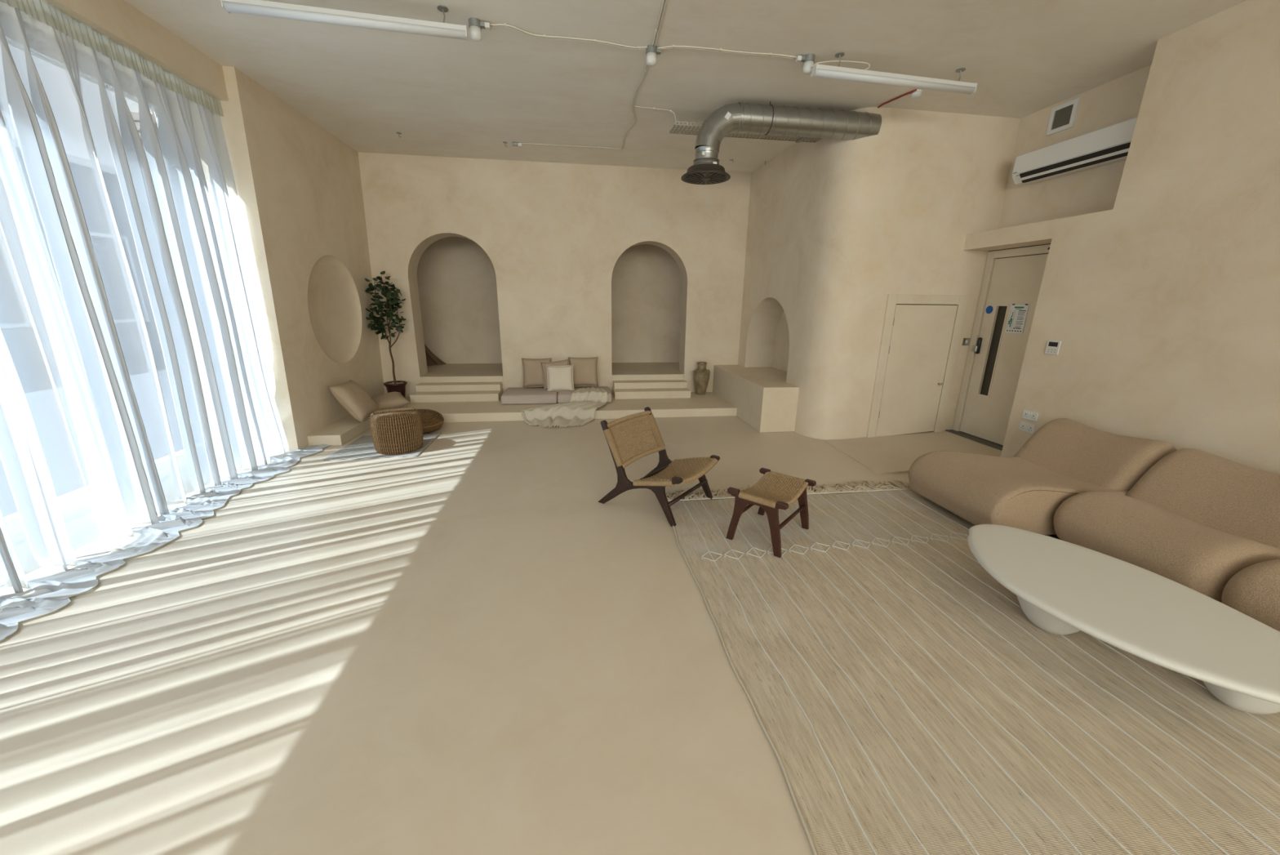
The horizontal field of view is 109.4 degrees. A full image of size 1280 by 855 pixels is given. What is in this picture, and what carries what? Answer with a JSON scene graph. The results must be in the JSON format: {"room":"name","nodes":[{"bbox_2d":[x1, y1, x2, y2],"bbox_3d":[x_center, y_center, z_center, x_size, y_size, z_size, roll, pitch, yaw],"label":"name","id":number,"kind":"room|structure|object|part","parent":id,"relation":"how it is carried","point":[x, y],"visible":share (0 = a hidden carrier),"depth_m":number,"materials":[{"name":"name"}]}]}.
{"room":"living room","nodes":[
{"label":"living room","id":0,"kind":"room"},
{"bbox_2d":[219,66,297,450],"bbox_3d":[-3.916,-1.433,4.379,0.711,3.540,0.001,-1,16,-8],"label":"wall","id":1,"kind":"structure","parent":0,"point":[232,122],"depth_m":4.30,"materials":[{"name":"paint"}]},
{"bbox_2d":[234,66,384,448],"bbox_3d":[-3.838,-1.757,5.554,0.219,3.540,2.392,-1,16,-8],"label":"wall","id":2,"kind":"structure","parent":0,"point":[307,181],"depth_m":5.15,"materials":[{"name":"paint"}]},
{"bbox_2d":[44,0,228,101],"bbox_3d":[-3.396,-2.131,0.776,0.435,0.265,6.650,-1,16,-8],"label":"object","id":3,"kind":"structure","parent":2,"relation":"attached to","point":[127,26],"depth_m":3.27,"materials":[{"name":"paint"}]},
{"bbox_2d":[0,0,331,640],"bbox_3d":[-3.238,-0.478,1.401,0.616,3.284,6.864,-1,16,-8],"label":"curtain","id":4,"kind":"object","parent":3,"relation":"hanging from","point":[137,380],"visible":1,"depth_m":3.02,"materials":[{"name":"white fabric"}]},
{"bbox_2d":[0,415,909,854],"bbox_3d":[0.430,1.229,1.804,8.520,0.120,12.272,-1,16,-8],"label":"floor","id":5,"kind":"structure","parent":0,"point":[454,647],"depth_m":2.00,"materials":[{"name":"beige concrete"}]},
{"bbox_2d":[321,432,440,461],"bbox_3d":[-2.862,0.200,5.130,0.921,0.017,0.925,-1,16,-8],"label":"floor mat","id":6,"kind":"object","parent":5,"relation":"on","point":[363,447],"visible":0.59,"depth_m":4.92,"materials":[{"name":"fabric"}]},
{"bbox_2d":[369,406,423,454],"bbox_3d":[-2.656,0.026,4.962,0.502,0.440,0.503,-8,18,-28],"label":"wicker stool","id":7,"kind":"object","parent":6,"relation":"on","point":[397,430],"visible":1,"depth_m":4.79,"materials":[{"name":"brown wicker"}]},
{"bbox_2d":[417,408,444,433],"bbox_3d":[-2.843,-0.085,5.747,0.657,0.238,0.657,-10,18,-33],"label":"pouf","id":8,"kind":"object","parent":5,"relation":"on","point":[432,420],"visible":0.49,"depth_m":5.64,"materials":[{"name":"brown wicker"}]},
{"bbox_2d":[307,391,737,445],"bbox_3d":[-1.282,-0.201,6.451,5.430,0.123,2.172,-1,16,-8],"label":"platform","id":9,"kind":"object","parent":5,"relation":"on","point":[343,430],"visible":0.59,"depth_m":6.50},
{"bbox_2d":[327,379,379,422],"bbox_3d":[-3.550,-0.337,5.669,0.359,0.458,0.562,-1,16,-8],"label":"cushion","id":10,"kind":"object","parent":9,"relation":"on","point":[353,397],"visible":0.98,"depth_m":5.51,"materials":[{"name":"beige fabric"}]},
{"bbox_2d":[364,271,407,398],"bbox_3d":[-3.644,-1.307,6.615,0.539,1.867,0.522,-10,19,-35],"label":"potted tree","id":11,"kind":"object","parent":9,"relation":"on","point":[399,386],"visible":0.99,"depth_m":6.51,"materials":[{"name":"green plant"}]},
{"bbox_3d":[-3.671,-0.543,6.831,0.316,0.278,0.316,-1,16,-8],"label":"pot","id":12,"kind":"part","parent":11,"relation":"part of","materials":[{"name":"brown ceramic"}]},
{"bbox_2d":[371,391,408,409],"bbox_3d":[-3.572,-0.366,6.402,0.471,0.212,0.484,-12,20,-39],"label":"cushion","id":13,"kind":"object","parent":9,"relation":"on","point":[391,399],"visible":0.72,"depth_m":6.32,"materials":[{"name":"beige fabric"}]},
{"bbox_2d":[409,375,503,402],"bbox_3d":[-2.804,-0.601,7.018,1.287,0.310,0.517,-1,16,-8],"label":"steps","id":14,"kind":"structure","parent":9,"relation":"on","point":[472,388],"depth_m":6.98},
{"bbox_2d":[500,386,611,404],"bbox_3d":[-1.278,-0.507,7.060,1.630,0.140,0.674,-1,16,-8],"label":"mattress","id":15,"kind":"object","parent":9,"relation":"on","point":[518,395],"visible":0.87,"depth_m":6.75,"materials":[{"name":"beige fabric"}]},
{"bbox_3d":[-1.683,-0.497,7.006,0.812,0.140,0.670,-1,16,-8],"label":"mattress panel","id":16,"kind":"part","parent":15,"relation":"part of","materials":[{"name":"beige fabric"}]},
{"bbox_2d":[521,357,551,387],"bbox_3d":[-1.635,-0.871,7.203,0.468,0.462,0.186,-1,16,-8],"label":"cushion","id":17,"kind":"object","parent":15,"relation":"on","point":[531,367],"visible":0.77,"depth_m":7.13,"materials":[{"name":"brown fabric"}]},
{"bbox_2d":[540,359,568,389],"bbox_3d":[-1.317,-0.831,7.140,0.488,0.481,0.172,-1,16,-8],"label":"cushion","id":18,"kind":"object","parent":15,"relation":"on","point":[562,362],"visible":0.38,"depth_m":7.09,"materials":[{"name":"brown fabric"}]},
{"bbox_2d":[546,364,574,391],"bbox_3d":[-1.231,-0.755,7.001,0.423,0.414,0.184,-1,16,-8],"label":"cushion","id":19,"kind":"object","parent":15,"relation":"on","point":[560,378],"visible":0.99,"depth_m":6.95,"materials":[{"name":"white fabric"}]},
{"bbox_2d":[520,386,607,427],"bbox_3d":[-0.911,-0.317,6.524,0.854,0.308,1.538,11,19,34],"label":"throw blanket","id":20,"kind":"object","parent":15,"relation":"on","point":[581,408],"visible":1,"depth_m":6.32,"materials":[{"name":"white fabric"}]},
{"bbox_2d":[568,356,598,386],"bbox_3d":[-0.908,-0.893,7.271,0.479,0.477,0.185,-1,16,-8],"label":"cushion","id":21,"kind":"object","parent":15,"relation":"on","point":[584,369],"visible":0.88,"depth_m":7.21,"materials":[{"name":"beige fabric"}]},
{"bbox_3d":[-0.873,-0.518,7.118,0.812,0.140,0.670,-1,16,-8],"label":"mattress panel","id":22,"kind":"part","parent":15,"relation":"part of","materials":[{"name":"beige fabric"}]},
{"bbox_2d":[612,373,690,399],"bbox_3d":[0.177,-0.678,7.428,1.226,0.310,0.517,-1,16,-8],"label":"steps","id":23,"kind":"structure","parent":9,"relation":"on","point":[640,385],"depth_m":7.38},
{"bbox_2d":[693,361,710,394],"bbox_3d":[1.025,-0.823,7.570,0.281,0.535,0.281,8,17,26],"label":"vase","id":24,"kind":"object","parent":9,"relation":"on","point":[700,375],"visible":1,"depth_m":7.48,"materials":[{"name":"brown ceramic"}]},
{"bbox_2d":[597,406,719,526],"bbox_3d":[0.154,0.275,3.690,0.785,0.706,0.659,11,19,34],"label":"lounge chair","id":25,"kind":"object","parent":5,"relation":"on","point":[678,471],"visible":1,"depth_m":3.65,"materials":[{"name":"brown wood"}]},
{"bbox_3d":[-0.020,0.338,3.455,0.785,0.706,0.034,11,19,34],"label":"frame","id":26,"kind":"part","parent":25,"relation":"part of","materials":[{"name":"brown wood"}]},
{"bbox_3d":[0.125,0.375,3.739,0.028,0.028,0.600,11,19,34],"label":"rail","id":27,"kind":"part","parent":25,"relation":"part of","materials":[{"name":"brown wood"}]},
{"bbox_3d":[0.290,0.350,3.610,0.410,0.162,0.607,11,19,34],"label":"woven seat","id":28,"kind":"part","parent":25,"relation":"part of","materials":[{"name":"wicker"}]},
{"bbox_3d":[0.329,0.212,3.926,0.785,0.706,0.034,11,19,34],"label":"frame","id":29,"kind":"part","parent":25,"relation":"part of","materials":[{"name":"brown wood"}]},
{"bbox_2d":[712,364,799,432],"bbox_3d":[1.860,-0.511,6.842,0.925,0.587,2.130,-1,16,-8],"label":"bench","id":30,"kind":"object","parent":5,"relation":"on","point":[762,397],"visible":0.78,"depth_m":6.07,"materials":[{"name":"beige paint"}]},
{"bbox_2d":[665,479,1279,854],"bbox_3d":[2.277,1.098,2.056,3.715,0.046,4.539,-1,16,-8],"label":"striped rug","id":31,"kind":"object","parent":5,"relation":"on","point":[907,700],"visible":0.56,"depth_m":1.86,"materials":[{"name":"carpet"}]},
{"bbox_2d":[726,467,816,557],"bbox_3d":[0.924,0.577,3.208,0.422,0.378,0.549,13,20,38],"label":"footstool","id":32,"kind":"object","parent":31,"relation":"on","point":[772,492],"visible":1,"depth_m":3.12,"materials":[{"name":"beige wicker"}]},
{"bbox_3d":[0.765,0.626,3.022,0.422,0.378,0.034,13,20,38],"label":"frame","id":33,"kind":"part","parent":32,"relation":"part of","materials":[{"name":"brown wood"}]},
{"bbox_3d":[0.930,0.433,3.166,0.297,0.067,0.508,13,20,38],"label":"woven seat","id":34,"kind":"part","parent":32,"relation":"part of","materials":[{"name":"wicker"}]},
{"bbox_3d":[1.083,0.527,3.395,0.422,0.378,0.034,13,20,38],"label":"frame","id":35,"kind":"part","parent":32,"relation":"part of","materials":[{"name":"brown wood"}]},
{"bbox_3d":[1.985,0.563,4.007,3.670,0.011,0.015,-1,16,-8],"label":"cord","id":36,"kind":"part","parent":31,"relation":"part of","materials":[{"name":"white fabric"}]},
{"bbox_2d":[908,417,1279,630],"bbox_3d":[3.304,0.690,2.368,1.562,0.662,3.480,-1,16,-8],"label":"sofa","id":37,"kind":"object","parent":31,"relation":"on","point":[1207,523],"visible":0.97,"depth_m":2.98,"materials":[{"name":"fabric"}]},
{"bbox_2d":[908,450,1128,534],"bbox_3d":[2.949,0.467,3.604,1.205,0.385,0.905,-1,16,-8],"label":"seat cushion","id":38,"kind":"object","parent":37,"relation":"on","point":[1024,491],"depth_m":3.38,"materials":[{"name":"fabric"}]},
{"bbox_3d":[3.619,0.320,3.678,0.564,0.638,0.850,-1,16,-8],"label":"backrest","id":39,"kind":"part","parent":37,"relation":"part of","materials":[{"name":"fabric"}]},
{"bbox_2d":[1053,490,1279,602],"bbox_3d":[3.262,0.698,2.789,0.792,0.381,0.850,-1,16,-8],"label":"seat cushion","id":40,"kind":"object","parent":37,"relation":"on","point":[1196,544],"depth_m":2.67,"materials":[{"name":"fabric"}]},
{"bbox_3d":[3.738,0.548,2.855,0.564,0.638,0.865,-1,16,-8],"label":"backrest","id":41,"kind":"part","parent":37,"relation":"part of","materials":[{"name":"fabric"}]},
{"bbox_2d":[1221,559,1279,630],"bbox_3d":[3.381,0.925,1.970,0.792,0.381,0.855,-1,16,-8],"label":"seat cushion","id":42,"kind":"object","parent":37,"relation":"on","point":[1251,587],"depth_m":2.20,"materials":[{"name":"fabric"}]},
{"bbox_2d":[968,524,1279,714],"bbox_3d":[2.199,0.908,2.174,0.885,0.320,1.321,-1,16,-8],"label":"coffee table","id":43,"kind":"object","parent":31,"relation":"on","point":[1062,587],"visible":1,"depth_m":1.98,"materials":[{"name":"white paint"}]},
{"bbox_3d":[2.118,0.882,2.307,0.430,0.298,0.425,-1,16,-8],"label":"leg","id":44,"kind":"part","parent":43,"relation":"part of","materials":[{"name":"white paint"}]},
{"bbox_3d":[2.501,1.010,1.859,0.368,0.298,0.346,7,17,22],"label":"leg","id":45,"kind":"part","parent":43,"relation":"part of","materials":[{"name":"white paint"}]},
{"bbox_2d":[417,236,681,363],"bbox_3d":[-1.358,-2.744,8.614,6.600,3.208,0.130,-1,16,-8],"label":"wall","id":46,"kind":"structure","parent":0,"point":[456,277],"depth_m":8.60,"materials":[{"name":"paint"}]},
{"bbox_2d":[422,362,683,376],"bbox_3d":[-1.258,-1.019,8.213,6.600,0.100,1.578,-1,16,-8],"label":"floor","id":47,"kind":"structure","parent":0,"point":[617,368],"depth_m":8.07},
{"bbox_2d":[424,343,446,365],"bbox_3d":[-3.866,-1.434,8.297,0.547,0.582,0.125,-5,17,-21],"label":"cloth","id":48,"kind":"object","parent":47,"relation":"on","point":[431,358],"visible":0.28,"depth_m":8.36,"materials":[{"name":"brown fabric"}]},
{"bbox_2d":[358,152,751,396],"bbox_3d":[-1.157,-2.196,7.262,6.200,3.540,0.400,-1,16,-8],"label":"wall","id":49,"kind":"structure","parent":0,"point":[553,235],"depth_m":6.93,"materials":[{"name":"paint"}]},
{"bbox_2d":[124,0,1246,173],"bbox_3d":[0.478,-2.572,1.765,8.840,0.150,14.400,-1,16,-8],"label":"ceiling","id":50,"kind":"structure","parent":0,"point":[445,96],"depth_m":3.77,"materials":[{"name":"paint"}]},
{"bbox_2d":[220,0,468,41],"bbox_3d":[-1.940,-2.789,3.036,1.479,0.165,0.076,-2,16,-11],"label":"light","id":51,"kind":"object","parent":50,"relation":"attached to","point":[255,7],"visible":1,"depth_m":3.02,"materials":[{"name":"white plastic"}]},
{"bbox_2d":[468,17,490,42],"bbox_3d":[-1.163,-2.873,3.288,0.149,0.118,0.088,-1,16,-8],"label":"junction box","id":52,"kind":"object","parent":50,"relation":"attached to","point":[475,25],"visible":1,"depth_m":3.26,"materials":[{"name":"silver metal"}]},
{"bbox_2d":[511,142,522,146],"bbox_3d":[-1.564,-3.603,5.772,0.120,0.036,0.044,-1,16,-8],"label":"connector","id":53,"kind":"object","parent":50,"relation":"attached to","point":[519,144],"visible":1,"depth_m":5.76,"materials":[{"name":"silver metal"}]},
{"bbox_2d":[489,22,647,50],"bbox_3d":[-0.525,-2.966,3.457,1.190,0.013,0.108,-3,16,-14],"label":"cable","id":54,"kind":"object","parent":50,"relation":"attached to","point":[492,25],"visible":1,"depth_m":3.45,"materials":[{"name":"beige plastic"}]},
{"bbox_2d":[521,142,622,149],"bbox_3d":[-0.878,-3.629,5.843,1.300,0.013,0.026,-1,16,-7],"label":"cable","id":55,"kind":"object","parent":50,"relation":"attached to","point":[551,144],"visible":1,"depth_m":5.84,"materials":[{"name":"beige plastic"}]},
{"bbox_2d":[622,62,648,149],"bbox_3d":[-0.061,-3.324,4.774,0.097,0.013,2.392,-1,16,-7],"label":"cable","id":56,"kind":"object","parent":50,"relation":"attached to","point":[646,65],"visible":0.92,"depth_m":4.52,"materials":[{"name":"beige plastic"}]},
{"bbox_2d":[645,44,661,66],"bbox_3d":[0.105,-2.944,3.599,0.119,0.118,0.088,-1,16,-8],"label":"junction box","id":57,"kind":"object","parent":50,"relation":"attached to","point":[651,52],"visible":1,"depth_m":3.57,"materials":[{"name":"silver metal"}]},
{"bbox_2d":[634,106,675,120],"bbox_3d":[0.159,-3.251,4.701,0.445,0.110,0.040,-2,16,-10],"label":"cable","id":58,"kind":"object","parent":50,"relation":"attached to","point":[654,108],"visible":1,"depth_m":4.70,"materials":[{"name":"beige plastic"}]},
{"bbox_2d":[651,0,667,46],"bbox_3d":[0.208,-2.775,2.796,0.051,0.013,1.550,-1,16,-8],"label":"cable","id":59,"kind":"object","parent":50,"relation":"attached to","point":[666,1],"visible":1,"depth_m":3.24,"materials":[{"name":"beige plastic"}]},
{"bbox_2d":[657,44,796,59],"bbox_3d":[0.706,-2.993,3.610,1.143,0.013,0.081,-1,16,-5],"label":"cable","id":60,"kind":"object","parent":50,"relation":"attached to","point":[692,47],"visible":1,"depth_m":3.60,"materials":[{"name":"beige plastic"}]},
{"bbox_2d":[669,120,822,142],"bbox_3d":[1.226,-3.284,4.964,1.790,0.160,0.283,-1,16,-8],"label":"cable tray","id":61,"kind":"object","parent":50,"relation":"attached to","point":[688,131],"visible":0.53,"depth_m":5.01,"materials":[{"name":"silver metal"}]},
{"bbox_2d":[680,101,881,184],"bbox_3d":[1.432,-2.902,4.641,2.030,0.725,0.500,-1,16,-8],"label":"ventilation duct","id":62,"kind":"object","parent":50,"relation":"attached to","point":[739,117],"visible":0.98,"depth_m":4.50,"materials":[{"name":"metal"}]},
{"bbox_2d":[680,163,730,184],"bbox_3d":[0.671,-2.581,4.620,0.500,0.101,0.500,-1,16,-8],"label":"diffuser","id":63,"kind":"object","parent":62,"relation":"attached to","point":[699,173],"depth_m":4.52,"materials":[{"name":"grey metal"}]},
{"bbox_2d":[795,53,814,74],"bbox_3d":[1.344,-2.954,3.691,0.149,0.118,0.088,-1,16,-8],"label":"junction box","id":64,"kind":"object","parent":50,"relation":"attached to","point":[808,60],"visible":0.95,"depth_m":3.66,"materials":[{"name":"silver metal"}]},
{"bbox_2d":[810,52,977,95],"bbox_3d":[2.139,-2.942,3.768,1.515,0.165,0.076,-2,16,-11],"label":"light","id":65,"kind":"object","parent":50,"relation":"attached to","point":[818,70],"visible":1,"depth_m":3.75,"materials":[{"name":"white plastic"}]},
{"bbox_2d":[810,60,870,70],"bbox_3d":[1.637,-2.942,3.679,0.540,0.079,0.049,-3,16,-15],"label":"cable","id":66,"kind":"object","parent":65,"relation":"attached to","point":[868,64],"visible":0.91,"depth_m":3.67,"materials":[{"name":"beige plastic"}]},
{"bbox_2d":[813,68,975,94],"bbox_3d":[2.138,-2.879,3.785,1.499,0.035,0.072,-2,16,-11],"label":"diffuser","id":67,"kind":"object","parent":65,"relation":"attached to","point":[848,74],"depth_m":3.76,"materials":[{"name":"white plastic"}]},
{"bbox_2d":[877,88,916,107],"bbox_3d":[2.480,-3.181,4.389,0.027,0.028,0.400,-6,17,-24],"label":"cable","id":68,"kind":"object","parent":50,"relation":"attached to","point":[915,90],"visible":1,"depth_m":4.36,"materials":[{"name":"red plastic"}]},
{"bbox_2d":[910,89,922,98],"bbox_3d":[2.602,-3.135,4.274,0.103,0.050,0.103,-1,16,-8],"label":"smoke detector","id":69,"kind":"object","parent":50,"relation":"attached to","point":[917,93],"visible":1,"depth_m":4.25,"materials":[{"name":"white plastic"}]},
{"bbox_2d":[737,106,1020,439],"bbox_3d":[2.884,-1.905,6.388,2.048,3.540,2.580,-1,16,-8],"label":"wall","id":70,"kind":"structure","parent":0,"point":[836,228],"depth_m":5.16,"materials":[{"name":"paint"}]},
{"bbox_2d":[866,293,968,437],"bbox_3d":[3.308,-0.688,5.416,1.015,1.720,0.076,-1,16,-8],"label":"door","id":71,"kind":"structure","parent":70,"relation":"in","point":[921,336],"depth_m":5.40,"materials":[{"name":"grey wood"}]},
{"bbox_2d":[961,337,970,345],"bbox_3d":[3.918,-1.029,5.441,0.088,0.088,0.013,-1,16,-8],"label":"light switch","id":72,"kind":"object","parent":70,"relation":"attached to","point":[966,341],"visible":1,"depth_m":5.44,"materials":[{"name":"silver metal"}]},
{"bbox_2d":[823,430,1001,474],"bbox_3d":[3.179,0.248,5.104,1.865,0.100,1.130,-1,16,-8],"label":"floor","id":73,"kind":"structure","parent":0,"point":[891,454],"depth_m":5.13,"materials":[{"name":"beige concrete"}]},
{"bbox_2d":[997,65,1151,229],"bbox_3d":[4.240,-1.340,4.402,0.132,3.540,1.940,-1,16,-8],"label":"wall","id":74,"kind":"structure","parent":0,"point":[1095,189],"depth_m":4.31,"materials":[{"name":"paint"}]},
{"bbox_2d":[1046,97,1079,135],"bbox_3d":[4.120,-3.022,4.417,0.016,0.240,0.250,-1,16,-8],"label":"air vent","id":75,"kind":"object","parent":74,"relation":"in","point":[1063,117],"visible":1,"depth_m":4.41,"materials":[{"name":"white paint"}]},
{"bbox_2d":[1012,116,1137,185],"bbox_3d":[4.060,-2.514,4.160,0.232,0.273,1.170,-1,16,-8],"label":"air conditioner","id":76,"kind":"object","parent":74,"relation":"attached to","point":[1109,144],"visible":0.63,"depth_m":4.12,"materials":[{"name":"white plastic"}]},
{"bbox_2d":[963,0,1279,474],"bbox_3d":[4.524,-0.299,0.643,0.384,3.540,9.735,-1,16,-8],"label":"wall","id":77,"kind":"structure","parent":0,"point":[1162,305],"depth_m":3.28,"materials":[{"name":"paint"}]},
{"bbox_2d":[945,243,1050,450],"bbox_3d":[4.031,-0.834,4.924,0.170,2.142,1.125,-1,16,-8],"label":"door","id":78,"kind":"structure","parent":77,"relation":"in","point":[995,356],"depth_m":5.13,"materials":[{"name":"grey wood"}]},
{"bbox_3d":[3.963,-0.932,5.364,0.024,0.075,0.065,-1,16,-8],"label":"lock knob","id":79,"kind":"part","parent":78,"relation":"part of","materials":[{"name":"silver metal"}]},
{"bbox_2d":[986,305,992,313],"bbox_3d":[4.017,-1.353,5.210,0.003,0.090,0.090,-1,16,-8],"label":"door sign","id":80,"kind":"object","parent":78,"relation":"attached to","point":[989,308],"visible":1,"depth_m":5.20,"materials":[{"name":"blue plastic"}]},
{"bbox_3d":[4.058,-0.868,5.187,0.007,1.017,0.138,-1,16,-8],"label":"glass","id":81,"kind":"part","parent":78,"relation":"part of","materials":[{"name":"grey glass"}]},
{"bbox_2d":[1004,303,1029,333],"bbox_3d":[4.061,-1.174,4.884,0.012,0.304,0.200,-1,16,-8],"label":"notice","id":82,"kind":"object","parent":78,"relation":"attached to","point":[1018,313],"visible":1,"depth_m":4.88,"materials":[{"name":"white paper"}]},
{"bbox_2d":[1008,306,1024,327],"bbox_3d":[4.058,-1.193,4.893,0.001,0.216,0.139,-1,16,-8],"label":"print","id":83,"kind":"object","parent":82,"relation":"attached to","point":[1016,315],"depth_m":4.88,"materials":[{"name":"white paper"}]},
{"bbox_2d":[1006,310,1026,332],"bbox_3d":[4.059,-1.150,4.893,0.001,0.224,0.176,-1,16,-8],"label":"print","id":84,"kind":"object","parent":82,"relation":"attached to","point":[1016,318],"depth_m":4.88,"materials":[{"name":"grey paper"}]},
{"bbox_2d":[1018,421,1035,433],"bbox_3d":[3.807,-0.001,4.457,0.012,0.086,0.147,-1,16,-8],"label":"wall socket","id":85,"kind":"object","parent":77,"relation":"attached to","point":[1027,427],"visible":1,"depth_m":4.45,"materials":[{"name":"white plastic"}]},
{"bbox_2d":[1021,409,1038,421],"bbox_3d":[3.808,-0.117,4.426,0.012,0.086,0.147,-1,16,-8],"label":"wall socket","id":86,"kind":"object","parent":77,"relation":"attached to","point":[1028,415],"visible":1,"depth_m":4.42,"materials":[{"name":"white plastic"}]},
{"bbox_2d":[1044,339,1061,355],"bbox_3d":[3.824,-0.742,4.197,0.011,0.125,0.118,-1,16,-8],"label":"thermostat","id":87,"kind":"object","parent":77,"relation":"attached to","point":[1052,346],"visible":1,"depth_m":4.19,"materials":[{"name":"white plastic"}]}
]}

